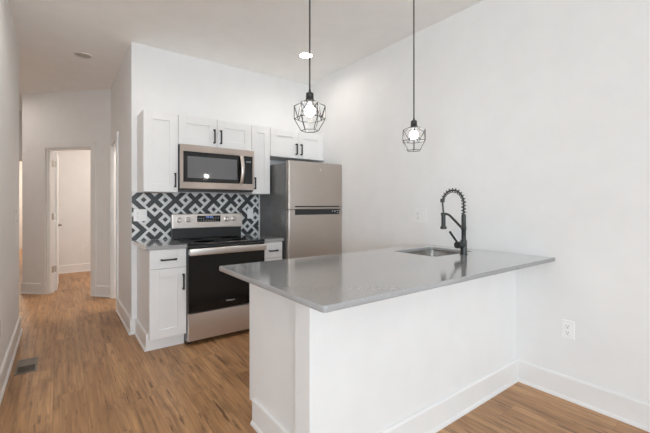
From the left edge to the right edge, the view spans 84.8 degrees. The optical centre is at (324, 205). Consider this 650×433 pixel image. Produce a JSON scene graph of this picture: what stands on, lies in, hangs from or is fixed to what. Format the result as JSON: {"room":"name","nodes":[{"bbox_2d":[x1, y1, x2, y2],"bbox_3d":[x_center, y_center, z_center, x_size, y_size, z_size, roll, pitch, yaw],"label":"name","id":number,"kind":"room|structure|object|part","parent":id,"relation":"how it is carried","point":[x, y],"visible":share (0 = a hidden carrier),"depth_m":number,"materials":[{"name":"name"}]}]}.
{"room":"kitchen","nodes":[
{"label":"kitchen","id":0,"kind":"room"},
{"bbox_2d":[0,0,18,367],"bbox_3d":[-2.454,-0.170,2.654,0.110,2.866,2.190,0,0,-37],"label":"wall","id":1,"kind":"structure","parent":0,"point":[9,45],"depth_m":2.82,"materials":[{"name":"paint"}]},
{"bbox_2d":[0,316,22,405],"bbox_3d":[-2.451,1.188,2.672,0.136,0.151,2.216,0,0,-37],"label":"baseboard","id":2,"kind":"structure","parent":1,"relation":"attached to","point":[8,360],"depth_m":2.74,"materials":[{"name":"paint"}]},
{"bbox_2d":[19,161,21,248],"bbox_3d":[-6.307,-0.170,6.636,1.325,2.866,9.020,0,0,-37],"label":"wall","id":3,"kind":"structure","parent":0,"point":[20,162],"depth_m":10.28,"materials":[{"name":"paint"}]},
{"bbox_2d":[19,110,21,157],"bbox_3d":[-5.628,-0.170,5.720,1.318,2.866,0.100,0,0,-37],"label":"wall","id":4,"kind":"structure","parent":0,"point":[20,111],"depth_m":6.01,"materials":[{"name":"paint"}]},
{"bbox_2d":[22,89,110,285],"bbox_3d":[-3.646,-0.170,5.068,1.409,2.866,0.115,0,0,8],"label":"wall","id":5,"kind":"structure","parent":0,"point":[67,116],"depth_m":5.02,"materials":[{"name":"paint"}]},
{"bbox_2d":[52,152,61,290],"bbox_3d":[-4.116,0.237,5.456,0.132,2.028,0.753,0,0,-37],"label":"door","id":6,"kind":"structure","parent":5,"relation":"in","point":[57,224],"depth_m":5.21,"materials":[{"name":"paint"}]},
{"bbox_2d":[20,283,108,296],"bbox_3d":[-3.657,1.188,4.998,1.408,0.151,0.026,0,0,8],"label":"baseboard","id":7,"kind":"structure","parent":5,"relation":"attached to","point":[26,288],"depth_m":5.06,"materials":[{"name":"paint"}]},
{"bbox_2d":[41,142,95,295],"bbox_3d":[-3.599,0.191,5.052,0.866,2.144,0.133,0,0,8],"label":"door frame","id":8,"kind":"structure","parent":5,"relation":"attached to","point":[47,155],"depth_m":5.04,"materials":[{"name":"paint"}]},
{"bbox_2d":[55,150,89,264],"bbox_3d":[-4.184,-0.170,7.171,2.732,2.866,0.100,0,0,-37],"label":"wall","id":9,"kind":"structure","parent":0,"point":[74,165],"depth_m":6.71,"materials":[{"name":"paint"}]},
{"bbox_2d":[59,263,89,273],"bbox_3d":[-4.146,1.188,7.121,2.531,0.151,0.026,0,0,-37],"label":"baseboard","id":10,"kind":"structure","parent":9,"relation":"attached to","point":[84,267],"depth_m":6.70,"materials":[{"name":"paint"}]},
{"bbox_2d":[111,46,129,314],"bbox_3d":[-2.434,-0.170,4.291,0.100,2.866,1.730,0,0,-37],"label":"wall","id":11,"kind":"structure","parent":0,"point":[120,89],"depth_m":3.93,"materials":[{"name":"paint"}]},
{"bbox_2d":[109,132,117,309],"bbox_3d":[-2.674,0.191,4.598,0.118,2.144,0.778,0,0,-37],"label":"door frame","id":12,"kind":"structure","parent":11,"relation":"attached to","point":[113,149],"depth_m":4.82,"materials":[{"name":"paint"}]},
{"bbox_2d":[116,298,135,334],"bbox_3d":[-2.169,1.188,3.869,0.072,0.151,0.989,0,0,-37],"label":"baseboard","id":13,"kind":"structure","parent":11,"relation":"attached to","point":[129,324],"depth_m":3.69,"materials":[{"name":"paint"}]},
{"bbox_2d":[130,42,307,318],"bbox_3d":[-1.089,-0.170,4.153,2.092,2.866,0.100,0,0,-37],"label":"wall","id":14,"kind":"structure","parent":0,"point":[161,80],"depth_m":3.88,"materials":[{"name":"paint"}]},
{"bbox_2d":[137,109,177,192],"bbox_3d":[-1.624,-0.501,3.452,0.302,0.753,0.380,0,0,-37],"label":"upper cabinet","id":15,"kind":"object","parent":14,"relation":"attached to","point":[157,131],"visible":1,"depth_m":3.34,"materials":[{"name":"paint"}]},
{"bbox_2d":[132,192,259,240],"bbox_3d":[-1.340,0.108,3.896,1.378,0.481,0.012,0,0,-37],"label":"backsplash","id":16,"kind":"structure","parent":14,"relation":"attached to","point":[160,207],"depth_m":3.76,"materials":[{"name":"tile"}]},
{"bbox_2d":[133,209,146,220],"bbox_3d":[-1.829,0.098,3.522,0.120,0.118,0.010,0,0,-37],"label":"wall plate","id":17,"kind":"object","parent":16,"relation":"attached to","point":[138,214],"visible":1,"depth_m":3.52,"materials":[{"name":"white plastic"}]},
{"bbox_2d":[247,209,252,218],"bbox_3d":[-0.887,0.098,4.224,0.074,0.118,0.010,0,0,-37],"label":"wall plate","id":18,"kind":"object","parent":16,"relation":"attached to","point":[249,211],"visible":1,"depth_m":4.22,"materials":[{"name":"white plastic"}]},
{"bbox_3d":[-0.791,0.113,4.305,0.008,0.471,0.012,0,0,-37],"label":"edge trim","id":19,"kind":"part","parent":16,"relation":"part of","materials":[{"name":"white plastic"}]},
{"bbox_2d":[178,114,250,150],"bbox_3d":[-1.198,-0.733,3.770,0.761,0.289,0.380,0,0,-37],"label":"upper cabinet","id":20,"kind":"object","parent":14,"relation":"attached to","point":[192,130],"visible":0.85,"depth_m":3.62,"materials":[{"name":"paint"}]},
{"bbox_3d":[-1.264,-0.733,3.541,0.377,0.285,0.020,0,0,-37],"label":"door","id":21,"kind":"part","parent":20,"relation":"part of","materials":[{"name":"paint"}]},
{"bbox_3d":[-1.121,-0.699,3.612,0.014,0.142,0.036,0,0,-37],"label":"handle","id":22,"kind":"part","parent":20,"relation":"part of","materials":[{"name":"black metal"}]},
{"bbox_2d":[178,144,253,192],"bbox_3d":[-1.169,-0.365,3.735,0.758,0.444,0.456,0,0,-37],"label":"microwave","id":23,"kind":"object","parent":20,"relation":"attached to","point":[200,168],"visible":1,"depth_m":3.57,"materials":[{"name":"silver metal"}]},
{"bbox_3d":[-1.113,-0.372,3.581,0.613,0.294,0.026,0,0,-37],"label":"door","id":24,"kind":"part","parent":23,"relation":"part of","materials":[{"name":"black glass"}]},
{"bbox_3d":[-0.864,-0.372,3.717,0.040,0.303,0.060,0,0,-37],"label":"handle","id":25,"kind":"part","parent":23,"relation":"part of","materials":[{"name":"metal"}]},
{"bbox_3d":[-0.826,-0.372,3.795,0.101,0.294,0.026,0,0,-37],"label":"control panel","id":26,"kind":"part","parent":23,"relation":"part of","materials":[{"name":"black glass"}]},
{"bbox_3d":[-0.959,-0.733,3.769,0.376,0.285,0.020,0,0,-37],"label":"door","id":27,"kind":"part","parent":20,"relation":"part of","materials":[{"name":"paint"}]},
{"bbox_2d":[239,125,269,194],"bbox_3d":[-0.801,-0.501,4.066,0.226,0.753,0.380,0,0,-37],"label":"upper cabinet","id":28,"kind":"object","parent":14,"relation":"attached to","point":[260,135],"visible":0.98,"depth_m":3.96,"materials":[{"name":"paint"}]},
{"bbox_3d":[-0.715,-0.501,3.950,0.222,0.749,0.020,0,0,-37],"label":"door","id":29,"kind":"part","parent":28,"relation":"part of","materials":[{"name":"paint"}]},
{"bbox_2d":[270,128,323,161],"bbox_3d":[-0.409,-0.717,4.359,0.751,0.321,0.380,0,0,-37],"label":"upper cabinet","id":30,"kind":"object","parent":14,"relation":"attached to","point":[285,145],"visible":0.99,"depth_m":4.23,"materials":[{"name":"paint"}]},
{"bbox_3d":[-0.473,-0.717,4.131,0.371,0.317,0.020,0,0,-37],"label":"door","id":31,"kind":"part","parent":30,"relation":"part of","materials":[{"name":"paint"}]},
{"bbox_3d":[-0.172,-0.717,4.355,0.372,0.317,0.020,0,0,-37],"label":"door","id":32,"kind":"part","parent":30,"relation":"part of","materials":[{"name":"paint"}]},
{"bbox_2d":[8,0,482,110],"bbox_3d":[-2.998,-1.653,3.565,6.057,0.100,17.900,0,0,-37],"label":"ceiling","id":33,"kind":"structure","parent":0,"point":[267,37],"depth_m":3.32,"materials":[{"name":"paint"}]},
{"bbox_2d":[73,52,92,58],"bbox_3d":[-2.582,-1.599,3.796,0.176,0.008,0.176,0,0,-37],"label":"recessed light","id":34,"kind":"object","parent":33,"relation":"in","point":[84,55],"visible":1,"depth_m":3.79,"materials":[{"name":"white plastic"}]},
{"bbox_2d":[298,51,313,58],"bbox_3d":[-0.202,-1.599,3.795,0.176,0.008,0.176,0,0,-37],"label":"recessed light","id":35,"kind":"object","parent":33,"relation":"in","point":[305,55],"visible":0.84,"depth_m":3.79,"materials":[{"name":"white plastic"}]},
{"bbox_2d":[294,0,325,132],"bbox_3d":[-0.078,-0.990,1.813,0.148,1.225,0.161,0,0,-37],"label":"pendant lamp","id":36,"kind":"object","parent":33,"relation":"hanging from","point":[309,110],"visible":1,"depth_m":1.81,"materials":[{"name":"black metal"}]},
{"bbox_2d":[306,89,313,101],"bbox_3d":[-0.078,-0.559,1.813,0.041,0.064,0.041,0,0,-37],"label":"socket","id":37,"kind":"object","parent":36,"relation":"attached to","point":[309,95],"depth_m":1.80,"materials":[{"name":"black metal"}]},
{"bbox_3d":[-0.078,-1.082,1.813,0.008,0.986,0.008,0,0,-37],"label":"cord","id":38,"kind":"part","parent":36,"relation":"part of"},
{"bbox_3d":[-0.078,-0.480,1.813,0.054,0.054,0.054,0,0,-37],"label":"bulb","id":39,"kind":"part","parent":36,"relation":"part of","materials":[{"name":"white glass"}]},
{"bbox_2d":[403,0,425,151],"bbox_3d":[0.575,-0.977,2.300,0.154,1.251,0.158,0,0,-37],"label":"pendant lamp","id":40,"kind":"object","parent":33,"relation":"hanging from","point":[413,135],"visible":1,"depth_m":2.30,"materials":[{"name":"black metal"}]},
{"bbox_2d":[411,118,416,127],"bbox_3d":[0.575,-0.533,2.300,0.041,0.064,0.041,0,0,-37],"label":"socket","id":41,"kind":"object","parent":40,"relation":"attached to","point":[413,123],"depth_m":2.28,"materials":[{"name":"black metal"}]},
{"bbox_3d":[0.575,-1.069,2.300,0.008,1.012,0.008,0,0,-37],"label":"cord","id":42,"kind":"part","parent":40,"relation":"part of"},
{"bbox_3d":[0.575,-0.454,2.300,0.054,0.054,0.054,0,0,-37],"label":"bulb","id":43,"kind":"part","parent":40,"relation":"part of","materials":[{"name":"white glass"}]},
{"bbox_2d":[0,249,649,432],"bbox_3d":[-2.998,1.313,3.565,6.057,0.100,17.900,0,0,-37],"label":"floor","id":44,"kind":"structure","parent":0,"point":[91,375],"depth_m":2.43,"materials":[{"name":"brown wood"}]},
{"bbox_2d":[14,356,38,375],"bbox_3d":[-2.343,1.260,2.796,0.132,0.005,0.315,0,0,-37],"label":"floor vent","id":45,"kind":"object","parent":44,"relation":"in","point":[28,365],"visible":1,"depth_m":2.78,"materials":[{"name":"metal"}]},
{"bbox_2d":[134,246,185,351],"bbox_3d":[-1.553,0.822,3.335,0.329,0.882,0.656,0,0,-37],"label":"base cabinet","id":46,"kind":"object","parent":44,"relation":"on","point":[160,322],"visible":0.98,"depth_m":3.13,"materials":[{"name":"paint"}]},
{"bbox_3d":[-1.708,1.188,3.289,0.026,0.151,0.544,0,0,-37],"label":"skirting","id":47,"kind":"part","parent":46,"relation":"part of","materials":[{"name":"paint"}]},
{"bbox_2d":[133,239,186,249],"bbox_3d":[-1.559,0.363,3.337,0.336,0.028,0.644,0,0,-37],"label":"countertop","id":48,"kind":"structure","parent":46,"relation":"on","point":[160,243],"depth_m":3.17,"materials":[{"name":"grey stone"}]},
{"bbox_3d":[-1.373,0.467,3.116,0.299,0.163,0.020,0,0,-37],"label":"drawer","id":49,"kind":"part","parent":46,"relation":"part of","materials":[{"name":"paint"}]},
{"bbox_3d":[-1.373,0.852,3.116,0.299,0.599,0.020,0,0,-37],"label":"door","id":50,"kind":"part","parent":46,"relation":"part of","materials":[{"name":"paint"}]},
{"bbox_3d":[-1.259,0.680,3.166,0.014,0.140,0.036,0,0,-37],"label":"handle","id":51,"kind":"part","parent":46,"relation":"part of","materials":[{"name":"black metal"}]},
{"bbox_2d":[171,213,266,343],"bbox_3d":[-1.089,0.677,3.626,0.758,1.172,0.684,0,0,-37],"label":"range","id":52,"kind":"object","parent":44,"relation":"on","point":[217,302],"visible":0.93,"depth_m":3.38,"materials":[{"name":"silver metal"}]},
{"bbox_3d":[-1.271,0.166,3.869,0.756,0.150,0.076,0,0,-37],"label":"control panel","id":53,"kind":"part","parent":52,"relation":"part of","materials":[{"name":"metal"}]},
{"bbox_2d":[171,235,264,245],"bbox_3d":[-1.105,0.356,3.647,0.758,0.022,0.632,0,0,-37],"label":"cooktop","id":54,"kind":"object","parent":52,"relation":"in","point":[192,240],"depth_m":3.57,"materials":[{"name":"glass"}]},
{"bbox_3d":[-0.923,1.097,3.403,0.752,0.243,0.049,0,0,-37],"label":"storage drawer","id":55,"kind":"part","parent":52,"relation":"part of","materials":[{"name":"metal"}]},
{"bbox_3d":[-0.927,0.671,3.408,0.752,0.591,0.036,0,0,-37],"label":"oven door","id":56,"kind":"part","parent":52,"relation":"part of","materials":[{"name":"black glass"}]},
{"bbox_3d":[-0.915,0.671,3.392,0.748,0.584,0.004,0,0,-37],"label":"door glass","id":57,"kind":"part","parent":52,"relation":"part of","materials":[{"name":"black glass"}]},
{"bbox_3d":[-0.899,0.418,3.372,0.748,0.062,0.048,0,0,-37],"label":"handle","id":58,"kind":"part","parent":52,"relation":"part of","materials":[{"name":"metal"}]},
{"bbox_2d":[264,241,281,260],"bbox_3d":[-0.719,0.822,3.956,0.225,0.882,0.655,0,0,-37],"label":"base cabinet","id":59,"kind":"object","parent":44,"relation":"on","point":[274,249],"visible":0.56,"depth_m":3.73,"materials":[{"name":"paint"}]},
{"bbox_2d":[241,234,283,241],"bbox_3d":[-0.720,0.363,3.963,0.231,0.028,0.644,0,0,-37],"label":"countertop","id":60,"kind":"structure","parent":59,"relation":"on","point":[267,238],"depth_m":3.85,"materials":[{"name":"grey stone"}]},
{"bbox_3d":[-0.550,0.852,3.730,0.221,0.599,0.020,0,0,-37],"label":"door","id":61,"kind":"part","parent":59,"relation":"part of","materials":[{"name":"paint"}]},
{"bbox_2d":[260,160,341,258],"bbox_3d":[-0.291,0.394,4.219,0.726,1.738,0.689,0,0,-37],"label":"refrigerator","id":62,"kind":"object","parent":44,"relation":"on","point":[302,207],"visible":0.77,"depth_m":3.93,"materials":[{"name":"silver metal"}]},
{"bbox_3d":[-0.108,0.627,3.973,0.726,1.152,0.056,0,0,-37],"label":"fridge door","id":63,"kind":"part","parent":62,"relation":"part of","materials":[{"name":"metal"}]},
{"bbox_3d":[-0.108,-0.216,3.973,0.726,0.518,0.056,0,0,-37],"label":"freezer door","id":64,"kind":"part","parent":62,"relation":"part of","materials":[{"name":"metal"}]},
{"bbox_2d":[250,270,517,432],"bbox_3d":[0.442,0.819,2.314,1.838,0.888,0.753,0,0,-37],"label":"base cabinet","id":65,"kind":"object","parent":44,"relation":"on","point":[418,362],"visible":0.7,"depth_m":1.87,"materials":[{"name":"paint"}]},
{"bbox_3d":[-0.240,1.188,1.764,0.087,0.151,0.686,0,0,-37],"label":"baseboard","id":66,"kind":"part","parent":65,"relation":"part of","materials":[{"name":"paint"}]},
{"bbox_2d":[219,244,554,312],"bbox_3d":[0.463,0.362,2.211,1.925,0.025,1.017,0,0,-37],"label":"countertop","id":67,"kind":"structure","parent":65,"relation":"on","point":[332,282],"depth_m":1.85,"materials":[{"name":"grey stone"}]},
{"bbox_2d":[407,250,458,256],"bbox_3d":[0.821,0.470,2.704,0.504,0.188,0.407,0,0,-37],"label":"sink","id":68,"kind":"object","parent":67,"relation":"in","point":[434,253],"visible":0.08,"depth_m":2.94,"materials":[{"name":"metal"}]},
{"bbox_2d":[440,188,467,254],"bbox_3d":[0.894,0.111,2.561,0.158,0.475,0.218,0,0,-37],"label":"faucet","id":69,"kind":"object","parent":67,"relation":"on","point":[462,244],"visible":1,"depth_m":2.52,"materials":[{"name":"black metal"}]},
{"bbox_3d":[0.928,0.112,2.603,0.037,0.114,0.178,0,0,-37],"label":"support arm","id":70,"kind":"part","parent":69,"relation":"part of"},
{"bbox_3d":[0.922,0.240,2.485,0.117,0.124,0.050,0,0,-31],"label":"lever","id":71,"kind":"part","parent":69,"relation":"part of","materials":[{"name":"black metal"}]},
{"bbox_3d":[0.985,0.155,2.526,0.036,0.187,0.036,0,0,-37],"label":"stem","id":72,"kind":"part","parent":69,"relation":"part of","materials":[{"name":"black metal"}]},
{"bbox_3d":[0.659,1.188,2.023,1.838,0.151,0.026,0,0,-37],"label":"baseboard","id":73,"kind":"part","parent":65,"relation":"part of","materials":[{"name":"paint"}]},
{"bbox_2d":[308,0,649,402],"bbox_3d":[2.251,-0.170,1.510,0.100,2.866,8.330,0,0,-37],"label":"wall","id":74,"kind":"structure","parent":0,"point":[537,112],"depth_m":2.49,"materials":[{"name":"paint"}]},
{"bbox_2d":[414,208,425,222],"bbox_3d":[0.874,0.095,3.263,0.010,0.135,0.131,0,0,-37],"label":"wall plate","id":75,"kind":"object","parent":74,"relation":"attached to","point":[419,213],"visible":1,"depth_m":3.26,"materials":[{"name":"white plastic"}]},
{"bbox_2d":[561,319,574,339],"bbox_3d":[1.581,0.808,2.316,0.010,0.118,0.074,0,0,-37],"label":"wall plate","id":76,"kind":"object","parent":74,"relation":"attached to","point":[567,327],"visible":1,"depth_m":2.31,"materials":[{"name":"white plastic"}]},
{"bbox_2d":[565,324,570,335],"bbox_3d":[1.579,0.808,2.314,0.003,0.070,0.034,0,0,-37],"label":"receptacle","id":77,"kind":"object","parent":76,"relation":"attached to","point":[567,326],"depth_m":2.31,"materials":[{"name":"white plastic"}]},
{"bbox_2d":[517,359,649,431],"bbox_3d":[3.004,1.188,0.395,0.026,0.151,5.440,0,0,-37],"label":"baseboard","id":78,"kind":"structure","parent":74,"relation":"attached to","point":[632,411],"depth_m":2.22,"materials":[{"name":"paint"}]}
]}

